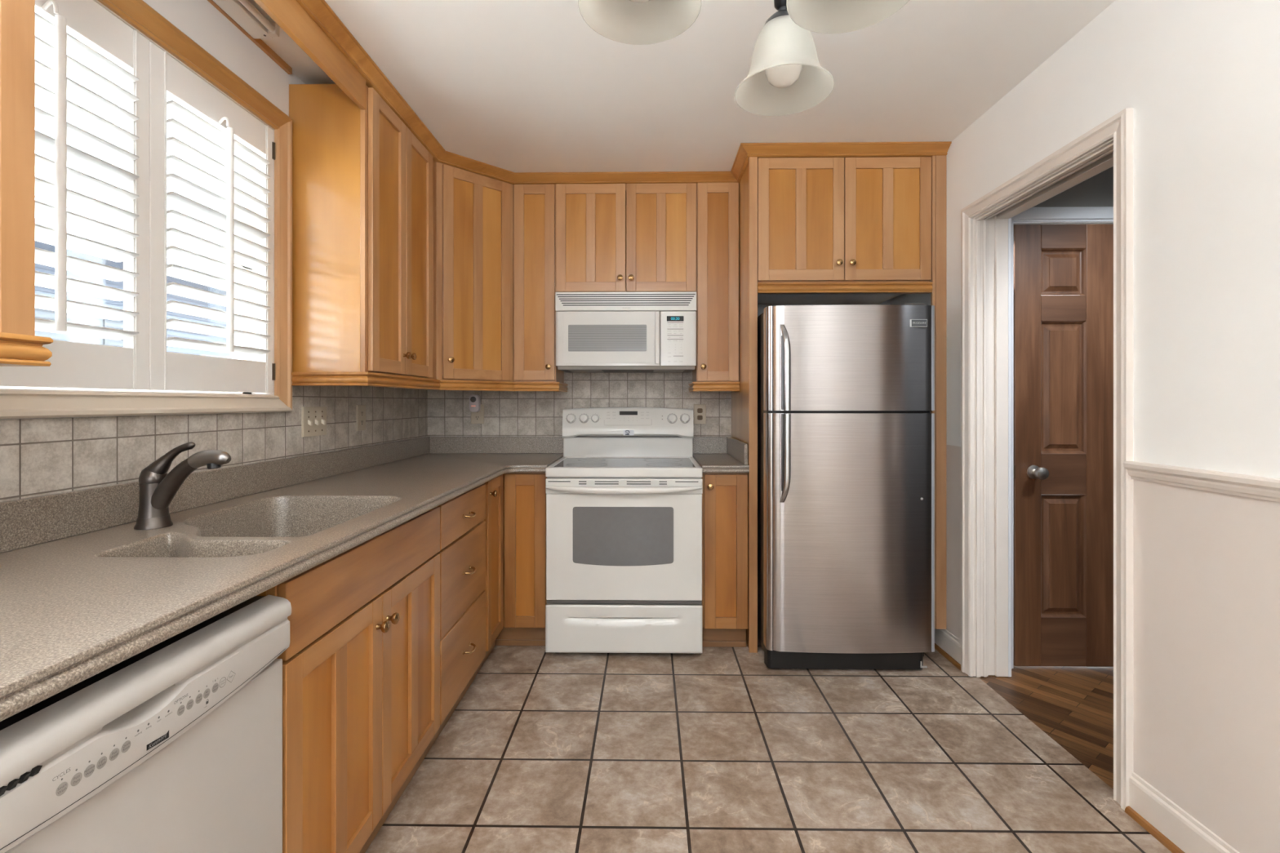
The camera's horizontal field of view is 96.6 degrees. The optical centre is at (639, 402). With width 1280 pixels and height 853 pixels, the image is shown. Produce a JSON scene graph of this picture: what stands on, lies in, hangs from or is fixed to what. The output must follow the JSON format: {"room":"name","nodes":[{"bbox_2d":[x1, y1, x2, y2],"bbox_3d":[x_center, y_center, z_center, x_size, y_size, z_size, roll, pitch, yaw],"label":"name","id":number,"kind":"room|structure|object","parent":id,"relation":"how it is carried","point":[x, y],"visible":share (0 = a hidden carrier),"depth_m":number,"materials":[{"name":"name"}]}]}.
{"room":"kitchen","nodes":[
{"label":"kitchen","id":0,"kind":"room"},
{"bbox_2d":[0,0,305,419],"bbox_3d":[-1.419,-0.012,0.045,0.150,2.475,6.850,0,0,1],"label":"wall","id":1,"kind":"structure","parent":0,"point":[200,20],"depth_m":1.83,"materials":[{"name":"white paint"}]},
{"bbox_2d":[0,0,53,366],"bbox_3d":[-1.179,-0.632,0.655,0.310,1.140,0.676,0,0,1],"label":"upper cabinet","id":2,"kind":"object","parent":1,"relation":"attached to","point":[20,346],"visible":1,"depth_m":0.94,"materials":[{"name":"brown wood"}]},
{"bbox_2d":[0,0,292,418],"bbox_3d":[-1.370,-0.510,1.536,0.146,1.088,1.173,0,0,1],"label":"window","id":3,"kind":"structure","parent":1,"relation":"in","point":[15,402],"depth_m":1.76,"materials":[{"name":"brown wood"}]},
{"bbox_2d":[0,0,149,389],"bbox_3d":[-1.331,-0.504,1.280,0.088,0.939,0.511,0,0,3],"label":"plantation shutter","id":4,"kind":"object","parent":3,"relation":"attached to","point":[75,83],"visible":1,"depth_m":1.38,"materials":[{"name":"paint"}]},
{"bbox_2d":[146,41,275,392],"bbox_3d":[-1.324,-0.504,1.792,0.088,0.939,0.510,0,0,3],"label":"plantation shutter","id":5,"kind":"object","parent":3,"relation":"attached to","point":[211,158],"visible":0.98,"depth_m":1.74,"materials":[{"name":"paint"}]},
{"bbox_2d":[0,386,427,502],"bbox_3d":[-1.315,0.025,1.891,0.006,0.400,3.144,0,0,1],"label":"backsplash","id":6,"kind":"structure","parent":1,"relation":"attached to","point":[38,457],"depth_m":1.63,"materials":[{"name":"tile"}]},
{"bbox_2d":[301,406,326,437],"bbox_3d":[-1.298,0.075,2.287,0.017,0.118,0.165,0,0,1],"label":"switch plate","id":7,"kind":"object","parent":1,"relation":"attached to","point":[313,419],"visible":1,"depth_m":2.28,"materials":[{"name":"beige plastic"}]},
{"bbox_2d":[355,404,365,431],"bbox_3d":[-1.297,0.071,2.656,0.008,0.120,0.078,0,0,1],"label":"wall outlet","id":8,"kind":"object","parent":1,"relation":"attached to","point":[360,409],"visible":1,"depth_m":2.64,"materials":[{"name":"beige plastic"}]},
{"bbox_2d":[360,410,364,416],"bbox_3d":[-1.295,0.051,2.656,0.003,0.028,0.032,0,0,1],"label":"socket","id":9,"kind":"object","parent":8,"relation":"attached to","point":[362,412],"depth_m":2.66,"materials":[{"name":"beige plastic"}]},
{"bbox_2d":[360,419,364,425],"bbox_3d":[-1.295,0.092,2.656,0.003,0.028,0.032,0,0,1],"label":"socket","id":10,"kind":"object","parent":8,"relation":"attached to","point":[362,421],"depth_m":2.66,"materials":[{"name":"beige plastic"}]},
{"bbox_2d":[288,84,439,390],"bbox_3d":[-1.140,-0.626,2.482,0.337,1.128,0.747,0,0,1],"label":"upper cabinet","id":11,"kind":"object","parent":1,"relation":"attached to","point":[364,184],"visible":0.98,"depth_m":2.13,"materials":[{"name":"brown wood"}]},
{"bbox_2d":[253,0,365,109],"bbox_3d":[-1.040,-1.147,1.550,0.020,0.110,1.158,0,0,1],"label":"window valance","id":12,"kind":"object","parent":11,"relation":"attached to","point":[290,15],"visible":1,"depth_m":1.82,"materials":[{"name":"brown wood"}]},
{"bbox_2d":[434,161,514,391],"bbox_3d":[-0.992,-0.632,3.149,0.603,1.140,0.618,0,0,1],"label":"upper cabinet","id":13,"kind":"object","parent":1,"relation":"attached to","point":[474,212],"visible":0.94,"depth_m":2.97,"materials":[{"name":"brown wood"}]},
{"bbox_2d":[248,0,1115,172],"bbox_3d":[0.057,-1.300,0.024,3.104,0.100,7.150,0,0,1],"label":"ceiling","id":14,"kind":"structure","parent":0,"point":[514,86],"depth_m":2.17,"materials":[{"name":"paint"}]},
{"bbox_2d":[212,0,279,38],"bbox_3d":[-1.247,-1.230,1.511,0.093,0.038,0.785,0,0,1],"label":"fluorescent light","id":15,"kind":"object","parent":14,"relation":"in","point":[243,12],"visible":0.96,"depth_m":1.81,"materials":[{"name":"plastic"}]},
{"bbox_2d":[207,0,292,74],"bbox_3d":[-1.315,-1.238,1.554,0.014,0.022,1.158,0,0,1],"label":"ceiling strip","id":16,"kind":"object","parent":14,"relation":"attached to","point":[259,42],"visible":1,"depth_m":1.98,"materials":[{"name":"brown wood"}]},
{"bbox_2d":[577,0,909,115],"bbox_3d":[0.137,-0.886,0.850,0.435,0.725,0.396,0,0,1],"label":"chandelier","id":17,"kind":"object","parent":14,"relation":"hanging from","point":[785,76],"visible":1,"depth_m":0.83,"materials":[{"name":"white glass"}]},
{"bbox_2d":[365,638,1172,852],"bbox_3d":[1.002,1.276,-0.014,4.995,0.100,7.200,0,0,1],"label":"floor","id":18,"kind":"structure","parent":0,"point":[717,749],"depth_m":1.94,"materials":[{"name":"tile"}]},
{"bbox_2d":[0,595,291,852],"bbox_3d":[-0.993,0.801,0.825,0.610,0.848,0.598,0,0,1],"label":"dishwasher","id":19,"kind":"object","parent":18,"relation":"on","point":[175,746],"visible":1,"depth_m":0.84,"materials":[{"name":"white plastic"}]},
{"bbox_2d":[256,506,439,852],"bbox_3d":[-0.988,0.787,1.548,0.650,0.876,0.839,0,0,1],"label":"base cabinet","id":20,"kind":"object","parent":18,"relation":"on","point":[361,662],"visible":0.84,"depth_m":1.43,"materials":[{"name":"brown wood"}]},
{"bbox_2d":[424,484,485,757],"bbox_3d":[-0.976,0.787,2.248,0.653,0.876,0.562,0,0,1],"label":"base cabinet","id":21,"kind":"object","parent":18,"relation":"on","point":[462,552],"visible":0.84,"depth_m":2.20,"materials":[{"name":"brown wood"}]},
{"bbox_2d":[474,472,546,678],"bbox_3d":[-0.865,0.787,2.981,0.814,0.876,0.904,0,0,1],"label":"base cabinet","id":22,"kind":"object","parent":18,"relation":"on","point":[515,519],"visible":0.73,"depth_m":2.83,"materials":[{"name":"brown wood"}]},
{"bbox_2d":[0,436,563,721],"bbox_3d":[-0.894,0.349,1.860,0.846,0.287,3.193,0,0,1],"label":"countertop","id":23,"kind":"structure","parent":22,"relation":"on","point":[84,592],"depth_m":1.27,"materials":[{"name":"grey stone"}]},
{"bbox_2d":[133,441,231,529],"bbox_3d":[-1.122,0.202,1.409,0.233,0.210,0.074,0,0,1],"label":"kitchen faucet","id":24,"kind":"object","parent":23,"relation":"on","point":[158,488],"visible":1,"depth_m":1.39,"materials":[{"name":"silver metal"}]},
{"bbox_2d":[93,532,291,557],"bbox_3d":[-0.943,0.367,1.242,0.354,0.120,0.216,0,0,1],"label":"sink","id":25,"kind":"object","parent":23,"relation":"in","point":[162,544],"depth_m":1.27,"materials":[{"name":"grey stone"}]},
{"bbox_2d":[182,495,402,537],"bbox_3d":[-0.986,0.400,1.594,0.454,0.185,0.576,0,0,1],"label":"sink","id":26,"kind":"object","parent":23,"relation":"in","point":[269,516],"depth_m":1.86,"materials":[{"name":"grey stone"}]},
{"bbox_2d":[545,407,702,653],"bbox_3d":[-0.073,0.626,3.059,0.754,1.199,0.745,0,0,1],"label":"electric range","id":27,"kind":"object","parent":18,"relation":"on","point":[624,496],"visible":1,"depth_m":2.74,"materials":[{"name":"white metal"}]},
{"bbox_2d":[545,457,702,477],"bbox_3d":[-0.073,0.337,3.035,0.754,0.046,0.602,0,0,1],"label":"cooktop","id":28,"kind":"object","parent":27,"relation":"in","point":[566,467],"depth_m":2.74,"materials":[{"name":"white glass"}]},
{"bbox_2d":[701,473,747,647],"bbox_3d":[0.425,0.787,3.099,0.225,0.876,0.630,0,0,1],"label":"base cabinet","id":29,"kind":"object","parent":18,"relation":"on","point":[724,604],"visible":0.76,"depth_m":2.82,"materials":[{"name":"brown wood"}]},
{"bbox_2d":[693,436,749,473],"bbox_3d":[0.423,0.276,3.110,0.228,0.140,0.654,0,0,1],"label":"countertop","id":30,"kind":"structure","parent":29,"relation":"on","point":[714,455],"depth_m":3.11,"materials":[{"name":"grey stone"}]},
{"bbox_2d":[731,156,757,653],"bbox_3d":[0.559,0.011,3.114,0.041,2.428,0.643,0,0,1],"label":"end panel","id":31,"kind":"object","parent":18,"relation":"on","point":[744,401],"visible":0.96,"depth_m":2.79,"materials":[{"name":"brown wood"}]},
{"bbox_2d":[757,302,934,669],"bbox_3d":[0.953,0.388,2.941,0.750,1.675,0.892,0,0,1],"label":"refrigerator","id":32,"kind":"object","parent":18,"relation":"on","point":[846,393],"visible":0.96,"depth_m":2.55,"materials":[{"name":"silver metal"}]},
{"bbox_2d":[757,299,889,316],"bbox_3d":[1.053,-0.012,3.510,4.995,2.475,0.150,0,0,1],"label":"wall","id":33,"kind":"structure","parent":0,"point":[760,307],"depth_m":3.44,"materials":[{"name":"white paint"}]},
{"bbox_2d":[471,404,484,423],"bbox_3d":[-0.984,0.070,3.455,0.080,0.118,0.008,0,0,1],"label":"wall outlet","id":34,"kind":"object","parent":33,"relation":"attached to","point":[476,417],"visible":0.81,"depth_m":3.45,"materials":[{"name":"beige plastic"}]},
{"bbox_2d":[469,394,480,412],"bbox_3d":[-0.994,0.005,3.431,0.061,0.106,0.038,0,0,1],"label":"plug","id":35,"kind":"object","parent":34,"relation":"attached to","point":[474,399],"visible":1,"depth_m":3.41,"materials":[{"name":"plastic"}]},
{"bbox_2d":[474,415,479,419],"bbox_3d":[-0.984,0.091,3.452,0.032,0.028,0.003,0,0,1],"label":"socket","id":36,"kind":"object","parent":34,"relation":"attached to","point":[476,417],"depth_m":3.45,"materials":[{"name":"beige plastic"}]},
{"bbox_2d":[513,184,568,391],"bbox_3d":[-0.572,-0.632,3.276,0.268,1.140,0.354,0,0,1],"label":"upper cabinet","id":37,"kind":"object","parent":33,"relation":"attached to","point":[535,367],"visible":0.93,"depth_m":3.13,"materials":[{"name":"brown wood"}]},
{"bbox_2d":[427,371,731,437],"bbox_3d":[-0.373,-0.025,3.453,1.844,0.500,0.006,0,0,1],"label":"backsplash","id":38,"kind":"structure","parent":33,"relation":"attached to","point":[506,413],"depth_m":3.45,"materials":[{"name":"tile"}]},
{"bbox_2d":[296,0,951,184],"bbox_3d":[-0.397,-1.225,2.185,3.562,0.046,1.847,0,0,-44],"label":"crown molding","id":39,"kind":"structure","parent":33,"relation":"attached to","point":[319,11],"depth_m":2.77,"materials":[{"name":"brown wood"}]},
{"bbox_2d":[555,291,696,373],"bbox_3d":[-0.073,-0.385,3.235,0.757,0.416,0.403,0,0,1],"label":"microwave oven","id":40,"kind":"object","parent":33,"relation":"attached to","point":[597,332],"visible":1,"depth_m":3.05,"materials":[{"name":"white plastic"}]},
{"bbox_2d":[555,182,696,292],"bbox_3d":[-0.074,-0.898,3.267,0.774,0.608,0.350,0,0,1],"label":"upper cabinet","id":41,"kind":"object","parent":33,"relation":"attached to","point":[611,237],"visible":0.84,"depth_m":3.13,"materials":[{"name":"brown wood"}]},
{"bbox_2d":[693,404,706,424],"bbox_3d":[0.360,0.070,3.435,0.075,0.120,0.008,0,0,1],"label":"wall outlet","id":42,"kind":"object","parent":33,"relation":"attached to","point":[700,410],"visible":1,"depth_m":3.43,"materials":[{"name":"beige plastic"}]},
{"bbox_2d":[697,408,702,413],"bbox_3d":[0.360,0.050,3.433,0.032,0.028,0.003,0,0,1],"label":"socket","id":43,"kind":"object","parent":42,"relation":"attached to","point":[699,410],"depth_m":3.43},
{"bbox_2d":[697,415,702,420],"bbox_3d":[0.360,0.091,3.433,0.032,0.028,0.003,0,0,1],"label":"socket","id":44,"kind":"object","parent":42,"relation":"attached to","point":[699,417],"depth_m":3.43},
{"bbox_2d":[688,182,739,391],"bbox_3d":[0.417,-0.632,3.261,0.256,1.140,0.354,0,0,1],"label":"upper cabinet","id":45,"kind":"object","parent":33,"relation":"attached to","point":[717,367],"visible":0.97,"depth_m":3.12,"materials":[{"name":"brown wood"}]},
{"bbox_2d":[757,156,933,304],"bbox_3d":[1.005,-0.870,3.091,0.848,0.666,0.670,0,0,1],"label":"upper cabinet","id":46,"kind":"object","parent":33,"relation":"attached to","point":[831,230],"visible":0.94,"depth_m":2.79,"materials":[{"name":"brown wood"}]},
{"bbox_2d":[1013,166,1113,224],"bbox_3d":[2.543,-0.012,2.682,1.791,2.475,0.100,0,0,1],"label":"wall","id":47,"kind":"structure","parent":0,"point":[1097,190],"depth_m":2.64,"materials":[{"name":"white paint"}]},
{"bbox_2d":[1011,206,1113,669],"bbox_3d":[2.114,0.163,2.625,0.909,2.125,0.026,0,0,1],"label":"trim","id":48,"kind":"structure","parent":47,"relation":"attached to","point":[1068,214],"depth_m":2.62,"materials":[{"name":"paint"}]},
{"bbox_2d":[1013,224,1113,666],"bbox_3d":[2.107,0.198,2.610,0.771,2.039,0.112,0,0,1],"label":"door","id":49,"kind":"structure","parent":47,"relation":"in","point":[1064,273],"depth_m":2.63,"materials":[{"name":"brown wood"}]},
{"bbox_2d":[889,0,1279,852],"bbox_3d":[1.531,-0.012,0.003,0.157,2.475,6.850,0,0,1],"label":"wall","id":50,"kind":"structure","parent":0,"point":[1200,79],"depth_m":1.51,"materials":[{"name":"white paint"}]},
{"bbox_2d":[930,155,946,629],"bbox_3d":[1.458,-0.050,2.788,0.066,2.306,0.023,0,0,1],"label":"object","id":51,"kind":"structure","parent":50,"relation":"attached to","point":[938,295],"depth_m":2.78,"materials":[{"name":"brown wood"}]},
{"bbox_2d":[934,628,960,664],"bbox_3d":[1.489,1.165,3.019,0.013,0.120,0.820,0,0,1],"label":"baseboard","id":52,"kind":"structure","parent":50,"relation":"attached to","point":[944,639],"depth_m":2.73,"materials":[{"name":"paint"}]},
{"bbox_2d":[973,138,1113,677],"bbox_3d":[1.562,0.193,2.157,0.157,2.065,0.825,0,0,1],"label":"trim","id":53,"kind":"structure","parent":50,"relation":"attached to","point":[990,228],"depth_m":2.55,"materials":[{"name":"paint"}]},
{"bbox_2d":[960,107,1133,810],"bbox_3d":[1.471,0.172,2.159,0.024,2.107,0.901,0,0,1],"label":"trim","id":54,"kind":"structure","parent":50,"relation":"attached to","point":[1119,127],"depth_m":1.75,"materials":[{"name":"paint"}]},
{"bbox_2d":[934,643,1184,852],"bbox_3d":[1.433,1.216,0.004,0.013,0.018,6.850,0,0,1],"label":"trim","id":55,"kind":"structure","parent":50,"relation":"attached to","point":[1129,811],"depth_m":1.64,"materials":[{"name":"brown wood"}]},
{"bbox_2d":[1128,772,1239,852],"bbox_3d":[1.433,1.165,-0.856,0.013,0.120,5.129,0,0,1],"label":"baseboard","id":56,"kind":"structure","parent":50,"relation":"attached to","point":[1184,831],"depth_m":1.57,"materials":[{"name":"paint"}]},
{"bbox_2d":[1123,461,1279,502],"bbox_3d":[1.425,0.202,-0.856,0.030,0.053,5.129,0,0,1],"label":"trim","id":57,"kind":"structure","parent":50,"relation":"attached to","point":[1265,488],"depth_m":1.46,"materials":[{"name":"paint"}]},
{"label":"outside","id":58,"kind":"structure","parent":0,"visible":0},
{"bbox_3d":[-6.756,1.676,3.098,10.400,0.100,18.000,0,0,1],"label":"ground","id":59,"kind":"structure","parent":58,"visible":0},
{"bbox_2d":[35,173,230,358],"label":"window","id":60,"kind":"structure","parent":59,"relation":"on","point":[39,313],"depth_m":6.78,"materials":[{"name":"glass"}]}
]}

